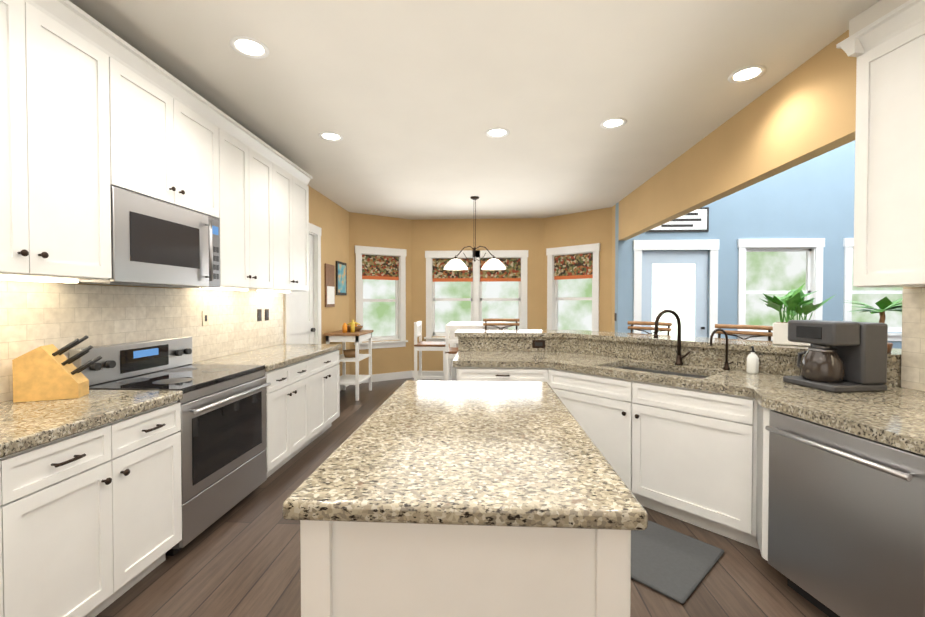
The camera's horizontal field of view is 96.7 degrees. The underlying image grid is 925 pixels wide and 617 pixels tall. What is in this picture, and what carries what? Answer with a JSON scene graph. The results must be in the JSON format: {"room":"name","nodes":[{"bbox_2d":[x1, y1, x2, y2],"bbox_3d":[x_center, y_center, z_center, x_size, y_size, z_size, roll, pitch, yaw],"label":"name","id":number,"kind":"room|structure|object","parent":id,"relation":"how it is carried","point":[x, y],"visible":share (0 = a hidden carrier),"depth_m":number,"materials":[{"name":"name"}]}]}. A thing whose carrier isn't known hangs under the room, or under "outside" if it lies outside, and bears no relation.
{"room":"kitchen","nodes":[
{"label":"kitchen","id":0,"kind":"room"},
{"bbox_2d":[0,185,349,402],"bbox_3d":[-2.209,-0.102,2.771,0.150,2.900,8.300,0,1,3],"label":"wall","id":1,"kind":"structure","parent":0,"point":[329,217],"depth_m":6.11,"materials":[{"name":"paint"}]},
{"bbox_2d":[0,0,115,282],"bbox_3d":[-2.032,-0.786,1.783,0.307,1.280,0.788,0,1,3],"label":"upper cabinet","id":2,"kind":"object","parent":1,"relation":"attached to","point":[92,110],"depth_m":1.90,"materials":[{"name":"white wood"}]},
{"bbox_2d":[116,36,223,219],"bbox_3d":[-1.985,-1.050,2.618,0.307,0.780,0.886,0,1,3],"label":"upper cabinet","id":3,"kind":"object","parent":1,"relation":"attached to","point":[170,140],"depth_m":2.54,"materials":[{"name":"white wood"}]},
{"bbox_2d":[78,186,219,287],"bbox_3d":[-1.956,-0.399,2.627,0.362,0.511,0.882,0,1,3],"label":"microwave","id":4,"kind":"object","parent":3,"relation":"attached to","point":[156,243],"visible":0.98,"depth_m":2.49,"materials":[{"name":"metal"}]},
{"bbox_2d":[202,311,208,325],"bbox_3d":[-2.085,0.079,3.338,0.009,0.120,0.072,0,1,3],"label":"outlet","id":5,"kind":"object","parent":1,"relation":"attached to","point":[205,318],"depth_m":3.33,"materials":[{"name":"white plastic"}]},
{"bbox_2d":[216,112,275,291],"bbox_3d":[-1.939,-0.813,3.452,0.307,1.280,0.768,0,1,3],"label":"upper cabinet","id":6,"kind":"object","parent":1,"relation":"attached to","point":[248,226],"depth_m":3.42,"materials":[{"name":"white wood"}]},
{"bbox_2d":[257,309,261,320],"bbox_3d":[-2.041,0.066,4.137,0.009,0.120,0.072,0,1,3],"label":"outlet","id":7,"kind":"object","parent":1,"relation":"attached to","point":[259,311],"depth_m":4.13,"materials":[{"name":"black plastic"}]},
{"bbox_2d":[265,309,268,320],"bbox_3d":[-2.033,0.064,4.277,0.009,0.120,0.072,0,1,3],"label":"outlet","id":8,"kind":"object","parent":1,"relation":"attached to","point":[266,310],"depth_m":4.26,"materials":[{"name":"black plastic"}]},
{"bbox_2d":[276,152,311,291],"bbox_3d":[-1.895,-0.825,4.225,0.307,1.280,0.780,0,1,3],"label":"upper cabinet","id":9,"kind":"object","parent":1,"relation":"attached to","point":[292,190],"depth_m":4.19,"materials":[{"name":"white wood"}]},
{"bbox_2d":[284,223,320,343],"bbox_3d":[-2.061,0.105,5.180,0.178,2.410,1.020,0,1,3],"label":"door frame","id":10,"kind":"structure","parent":1,"relation":"attached to","point":[315,231],"depth_m":5.56,"materials":[{"name":"white wood"}]},
{"bbox_2d":[290,235,315,343],"bbox_3d":[-2.030,0.166,5.179,0.089,2.272,0.764,0,1,3],"label":"hall door","id":11,"kind":"structure","parent":1,"relation":"in","point":[302,329],"depth_m":5.28,"materials":[{"name":"white wood"}]},
{"bbox_2d":[325,263,334,306],"bbox_3d":[-1.940,-0.334,6.018,0.023,0.620,0.340,0,1,3],"label":"plaque","id":12,"kind":"object","parent":1,"relation":"attached to","point":[329,285],"visible":1,"depth_m":5.98,"materials":[{"name":"brown wood"}]},
{"bbox_2d":[336,261,346,294],"bbox_3d":[-1.912,-0.471,6.490,0.026,0.520,0.430,0,1,3],"label":"picture frame","id":13,"kind":"object","parent":1,"relation":"attached to","point":[341,278],"visible":1,"depth_m":6.46,"materials":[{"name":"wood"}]},
{"bbox_2d":[349,212,411,374],"bbox_3d":[-1.461,-0.174,7.291,1.158,2.900,0.150,-1,1,-33],"label":"wall","id":14,"kind":"structure","parent":0,"point":[376,231],"depth_m":7.23,"materials":[{"name":"paint"}]},
{"bbox_2d":[354,245,407,349],"bbox_3d":[-1.412,-0.185,7.206,0.820,1.765,0.638,0,1,3],"label":"window","id":15,"kind":"structure","parent":14,"relation":"in","point":[400,285],"depth_m":7.31,"materials":[{"name":"white wood"}]},
{"bbox_2d":[362,255,398,279],"bbox_3d":[-1.446,-0.719,7.244,0.690,0.420,0.030,-1,1,-33],"label":"valance","id":16,"kind":"object","parent":15,"relation":"attached to","point":[375,267],"visible":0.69,"depth_m":7.23,"materials":[{"name":"fabric"}]},
{"bbox_2d":[340,371,442,390],"bbox_3d":[0.195,1.232,6.024,4.290,0.130,2.960,0,1,3],"label":"baseboard","id":17,"kind":"structure","parent":14,"relation":"attached to","point":[392,376],"depth_m":7.36,"materials":[{"name":"white wood"}]},
{"bbox_2d":[95,378,828,616],"bbox_3d":[1.992,1.384,3.688,10.800,0.100,10.850,0,1,3],"label":"floor","id":18,"kind":"structure","parent":0,"point":[241,558],"depth_m":2.12,"materials":[{"name":"brown wood"}]},
{"bbox_2d":[0,456,11,616],"bbox_3d":[-1.898,0.941,0.987,0.648,0.868,0.840,0,1,3],"label":"base cabinet","id":19,"kind":"object","parent":18,"relation":"on","point":[5,465],"depth_m":1.40,"materials":[{"name":"white wood"}]},
{"bbox_2d":[12,403,181,616],"bbox_3d":[-1.852,0.928,1.814,0.648,0.868,0.816,0,1,3],"label":"base cabinet","id":20,"kind":"object","parent":18,"relation":"on","point":[90,507],"depth_m":1.72,"materials":[{"name":"white wood"}]},
{"bbox_2d":[0,390,182,459],"bbox_3d":[-1.872,0.475,1.388,0.671,0.049,1.657,0,1,3],"label":"countertop","id":21,"kind":"structure","parent":20,"relation":"on","point":[24,426],"depth_m":1.76,"materials":[{"name":"beige stone"}]},
{"bbox_2d":[12,335,101,402],"bbox_3d":[-1.980,0.288,2.028,0.306,0.302,0.110,0,1,-22],"label":"knife block","id":22,"kind":"object","parent":21,"relation":"on","point":[47,372],"visible":1,"depth_m":1.97,"materials":[{"name":"brown wood"}]},
{"bbox_2d":[69,336,270,555],"bbox_3d":[-1.771,0.782,2.651,0.695,1.133,0.854,0,1,3],"label":"range","id":23,"kind":"object","parent":18,"relation":"on","point":[223,430],"visible":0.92,"depth_m":2.53,"materials":[{"name":"metal"}]},
{"bbox_2d":[263,360,311,477],"bbox_3d":[-1.761,0.902,3.450,0.648,0.868,0.726,0,1,3],"label":"base cabinet","id":24,"kind":"object","parent":18,"relation":"on","point":[289,394],"depth_m":3.40,"materials":[{"name":"white wood"}]},
{"bbox_2d":[192,344,341,371],"bbox_3d":[-1.734,0.435,3.857,0.671,0.049,1.557,0,1,3],"label":"countertop","id":25,"kind":"structure","parent":24,"relation":"on","point":[280,355],"depth_m":3.63,"materials":[{"name":"beige stone"}]},
{"bbox_2d":[312,348,339,440],"bbox_3d":[-1.718,0.889,4.212,0.648,0.868,0.800,0,1,3],"label":"base cabinet","id":26,"kind":"object","parent":18,"relation":"on","point":[326,368],"depth_m":4.19,"materials":[{"name":"white wood"}]},
{"bbox_2d":[324,320,373,400],"bbox_3d":[-1.676,0.728,6.140,0.500,1.129,0.760,0,1,3],"label":"cart","id":27,"kind":"object","parent":18,"relation":"on","point":[354,332],"visible":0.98,"depth_m":5.96,"materials":[{"name":"white wood"}]},
{"bbox_2d":[414,321,444,380],"bbox_3d":[-0.449,0.744,6.142,0.470,1.098,0.470,0,1,3],"label":"chair","id":28,"kind":"object","parent":18,"relation":"on","point":[420,346],"visible":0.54,"depth_m":5.93,"materials":[{"name":"white wood"}]},
{"bbox_2d":[445,325,482,380],"bbox_3d":[0.030,0.757,5.319,0.470,1.098,0.470,0,1,3],"label":"chair","id":29,"kind":"object","parent":18,"relation":"on","point":[451,353],"visible":0.44,"depth_m":5.09,"materials":[{"name":"white wood"}]},
{"bbox_2d":[300,524,630,616],"bbox_3d":[0.038,0.929,1.718,0.816,0.868,1.480,0,1,3],"label":"kitchen island","id":30,"kind":"object","parent":18,"relation":"on","point":[346,572],"depth_m":0.99,"materials":[{"name":"wood"}]},
{"bbox_2d":[283,380,647,535],"bbox_3d":[0.038,0.470,1.711,0.856,0.049,1.526,0,1,3],"label":"island countertop","id":31,"kind":"structure","parent":30,"relation":"on","point":[480,456],"depth_m":1.15,"materials":[{"name":"beige stone"}]},
{"bbox_2d":[446,322,511,380],"bbox_3d":[0.243,0.755,6.074,0.900,1.078,0.900,0,1,3],"label":"pub table","id":32,"kind":"object","parent":18,"relation":"on","point":[454,369],"visible":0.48,"depth_m":5.70,"materials":[{"name":"white wood"}]},
{"bbox_2d":[483,318,519,329],"bbox_3d":[0.442,0.720,4.618,0.474,1.197,0.490,0,1,3],"label":"bar stool","id":33,"kind":"object","parent":18,"relation":"on","point":[486,324],"visible":0.33,"depth_m":4.82,"materials":[{"name":"brown wood"}]},
{"bbox_2d":[628,321,671,334],"bbox_3d":[1.681,0.731,3.916,0.490,1.197,0.474,-1,1,-42],"label":"bar stool","id":34,"kind":"object","parent":18,"relation":"on","point":[660,329],"visible":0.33,"depth_m":4.06,"materials":[{"name":"brown wood"}]},
{"bbox_2d":[631,520,723,603],"bbox_3d":[0.901,1.344,2.456,0.600,0.016,1.000,-1,1,-42],"label":"kitchen mat","id":35,"kind":"object","parent":18,"relation":"on","point":[672,564],"visible":0.52,"depth_m":2.19,"materials":[{"name":"grey rubber"}]},
{"bbox_2d":[453,332,924,560],"bbox_3d":[1.320,0.828,2.078,2.927,1.058,3.922,0,1,3],"label":"base cabinet","id":36,"kind":"object","parent":18,"relation":"on","point":[687,441],"depth_m":2.59,"materials":[{"name":"white wood"}]},
{"bbox_2d":[532,340,544,347],"bbox_3d":[0.723,0.338,3.900,0.120,0.075,0.009,0,1,3],"label":"outlet","id":37,"kind":"object","parent":36,"relation":"attached to","point":[538,343],"visible":1,"depth_m":3.90,"materials":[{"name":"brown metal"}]},
{"bbox_2d":[653,309,690,364],"bbox_3d":[1.538,0.214,3.059,0.256,0.417,0.129,0,1,3],"label":"faucet","id":38,"kind":"object","parent":36,"relation":"on","point":[679,357],"visible":1,"depth_m":3.07,"materials":[{"name":"brown metal"}]},
{"bbox_2d":[710,329,733,369],"bbox_3d":[1.782,0.282,2.851,0.161,0.288,0.077,0,1,3],"label":"faucet","id":39,"kind":"object","parent":36,"relation":"on","point":[726,366],"visible":0.98,"depth_m":2.85,"materials":[{"name":"brown metal"}]},
{"bbox_2d":[746,346,758,373],"bbox_3d":[1.922,0.338,2.723,0.068,0.180,0.068,0,1,3],"label":"soap bottle","id":40,"kind":"object","parent":36,"relation":"on","point":[752,363],"visible":1,"depth_m":2.70,"materials":[{"name":"white plastic"}]},
{"bbox_2d":[761,283,834,345],"bbox_3d":[2.227,0.035,2.775,0.401,0.424,0.345,0,1,3],"label":"plant","id":41,"kind":"object","parent":36,"relation":"on","point":[792,301],"visible":0.79,"depth_m":2.77,"materials":[{"name":"green plant"}]},
{"bbox_2d":[783,320,887,392],"bbox_3d":[2.062,0.251,2.289,0.324,0.366,0.300,0,1,-7],"label":"coffee maker","id":42,"kind":"object","parent":36,"relation":"on","point":[844,356],"visible":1,"depth_m":2.18,"materials":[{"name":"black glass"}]},
{"bbox_2d":[715,324,772,340],"bbox_3d":[2.215,0.740,3.340,0.490,1.197,0.474,-1,1,-42],"label":"bar stool","id":43,"kind":"object","parent":18,"relation":"on","point":[769,333],"visible":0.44,"depth_m":3.46,"materials":[{"name":"brown wood"}]},
{"bbox_2d":[765,410,924,616],"bbox_3d":[1.823,0.931,1.744,0.661,0.864,0.624,0,1,-7],"label":"dishwasher","id":44,"kind":"object","parent":18,"relation":"on","point":[846,524],"visible":1,"depth_m":1.66,"materials":[{"name":"metal"}]},
{"bbox_2d":[69,0,879,219],"bbox_3d":[0.029,-1.606,2.998,4.590,0.100,9.350,0,1,3],"label":"ceiling","id":45,"kind":"structure","parent":0,"point":[411,102],"depth_m":2.81,"materials":[{"name":"paint"}]},
{"bbox_2d":[229,36,268,58],"bbox_3d":[-1.260,-1.543,2.435,0.207,0.006,0.207,0,1,-6],"label":"recessed light","id":46,"kind":"object","parent":45,"relation":"in","point":[249,47],"depth_m":2.43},
{"bbox_2d":[319,132,342,141],"bbox_3d":[-1.197,-1.564,3.743,0.207,0.006,0.207,0,1,-6],"label":"recessed light","id":47,"kind":"object","parent":45,"relation":"in","point":[329,136],"depth_m":3.74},
{"bbox_2d":[444,196,505,269],"bbox_3d":[0.176,-1.084,5.928,0.906,1.034,0.356,0,1,3],"label":"chandelier","id":48,"kind":"object","parent":45,"relation":"hanging from","point":[455,263],"visible":1,"depth_m":5.87,"materials":[{"name":"white glass"}]},
{"bbox_2d":[486,128,508,137],"bbox_3d":[0.311,-1.563,3.659,0.207,0.006,0.207,0,1,-6],"label":"recessed light","id":49,"kind":"object","parent":45,"relation":"in","point":[493,132],"depth_m":3.65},
{"bbox_2d":[600,118,626,128],"bbox_3d":[1.271,-1.560,3.466,0.207,0.006,0.207,0,1,-6],"label":"recessed light","id":50,"kind":"object","parent":45,"relation":"in","point":[612,123],"depth_m":3.47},
{"bbox_2d":[728,65,765,82],"bbox_3d":[1.881,-1.548,2.721,0.207,0.006,0.207,0,1,-6],"label":"recessed light","id":51,"kind":"object","parent":45,"relation":"in","point":[746,74],"depth_m":2.72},
{"bbox_2d":[411,218,543,370],"bbox_3d":[0.266,-0.178,7.555,2.400,2.900,0.150,0,1,3],"label":"wall","id":52,"kind":"structure","parent":0,"point":[491,234],"depth_m":7.47,"materials":[{"name":"orange paint"}]},
{"bbox_2d":[424,250,527,343],"bbox_3d":[0.254,-0.205,7.528,1.900,1.695,0.205,0,1,3],"label":"window","id":53,"kind":"structure","parent":52,"relation":"in","point":[476,299],"depth_m":7.48,"materials":[{"name":"white wood"}]},
{"bbox_2d":[432,258,472,281],"bbox_3d":[-0.180,-0.704,7.532,0.740,0.420,0.030,0,1,3],"label":"valance","id":54,"kind":"object","parent":53,"relation":"attached to","point":[440,273],"visible":0.79,"depth_m":7.52,"materials":[{"name":"fabric"}]},
{"bbox_2d":[480,258,520,281],"bbox_3d":[0.688,-0.703,7.483,0.740,0.420,0.030,0,1,3],"label":"valance","id":55,"kind":"object","parent":53,"relation":"attached to","point":[511,271],"visible":0.75,"depth_m":7.47,"materials":[{"name":"fabric"}]},
{"bbox_2d":[546,243,599,330],"bbox_3d":[1.856,-0.207,7.012,0.815,1.715,0.720,0,1,3],"label":"window","id":56,"kind":"structure","parent":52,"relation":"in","point":[552,285],"depth_m":7.09,"materials":[{"name":"white wood"}]},
{"bbox_2d":[554,253,592,279],"bbox_3d":[1.899,-0.716,7.039,0.730,0.420,0.030,1,1,43],"label":"valance","id":57,"kind":"object","parent":56,"relation":"attached to","point":[576,266],"visible":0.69,"depth_m":7.02,"materials":[{"name":"fabric"}]},
{"bbox_2d":[543,207,611,331],"bbox_3d":[1.968,-0.170,7.037,1.256,2.900,0.150,1,1,43],"label":"wall","id":58,"kind":"structure","parent":0,"point":[586,227],"depth_m":6.77,"materials":[{"name":"paint"}]},
{"bbox_2d":[611,30,856,331],"bbox_3d":[2.330,-0.128,4.418,0.150,2.900,4.405,0,1,3],"label":"wall","id":59,"kind":"structure","parent":0,"point":[804,112],"depth_m":3.02,"materials":[{"name":"beige paint"}]},
{"bbox_2d":[836,0,924,287],"bbox_3d":[2.329,-0.806,1.440,0.402,1.446,1.665,0,1,-7],"label":"upper cabinet","id":60,"kind":"object","parent":59,"relation":"attached to","point":[884,42],"visible":1,"depth_m":2.03,"materials":[{"name":"white wood"}]},
{"bbox_2d":[615,140,901,348],"bbox_3d":[4.955,-1.006,6.139,5.200,4.600,0.150,0,1,3],"label":"wall","id":61,"kind":"structure","parent":0,"point":[813,197],"depth_m":6.07,"materials":[{"name":"blue paint"}]},
{"bbox_2d":[646,207,708,231],"bbox_3d":[3.208,-1.326,6.143,0.910,0.360,0.025,0,1,3],"label":"sign","id":62,"kind":"object","parent":61,"relation":"attached to","point":[697,220],"visible":0.67,"depth_m":6.12,"materials":[{"name":"paper"}]},
{"bbox_2d":[633,238,902,340],"bbox_3d":[4.719,0.132,6.143,4.290,2.325,0.205,0,1,3],"label":"trim","id":63,"kind":"structure","parent":61,"relation":"attached to","point":[676,282],"depth_m":6.17,"materials":[{"name":"white wood"}]},
{"bbox_2d":[844,297,901,352],"bbox_3d":[2.434,0.090,2.386,0.322,0.326,0.300,0,1,3],"label":"plant","id":64,"kind":"object","parent":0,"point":[884,304],"visible":0.67,"depth_m":2.36,"materials":[{"name":"green plant"}]},
{"bbox_2d":[897,288,924,363],"bbox_3d":[2.545,0.178,1.307,0.347,0.545,1.913,0,1,3],"label":"backsplash","id":65,"kind":"structure","parent":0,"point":[913,299],"depth_m":2.22,"materials":[{"name":"beige tile"}]},
{"label":"outside","id":66,"kind":"structure","parent":0,"visible":0},
{"bbox_2d":[363,251,902,336],"bbox_3d":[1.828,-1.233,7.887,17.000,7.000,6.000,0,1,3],"label":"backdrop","id":67,"kind":"structure","parent":66,"point":[775,271],"depth_m":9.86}
]}

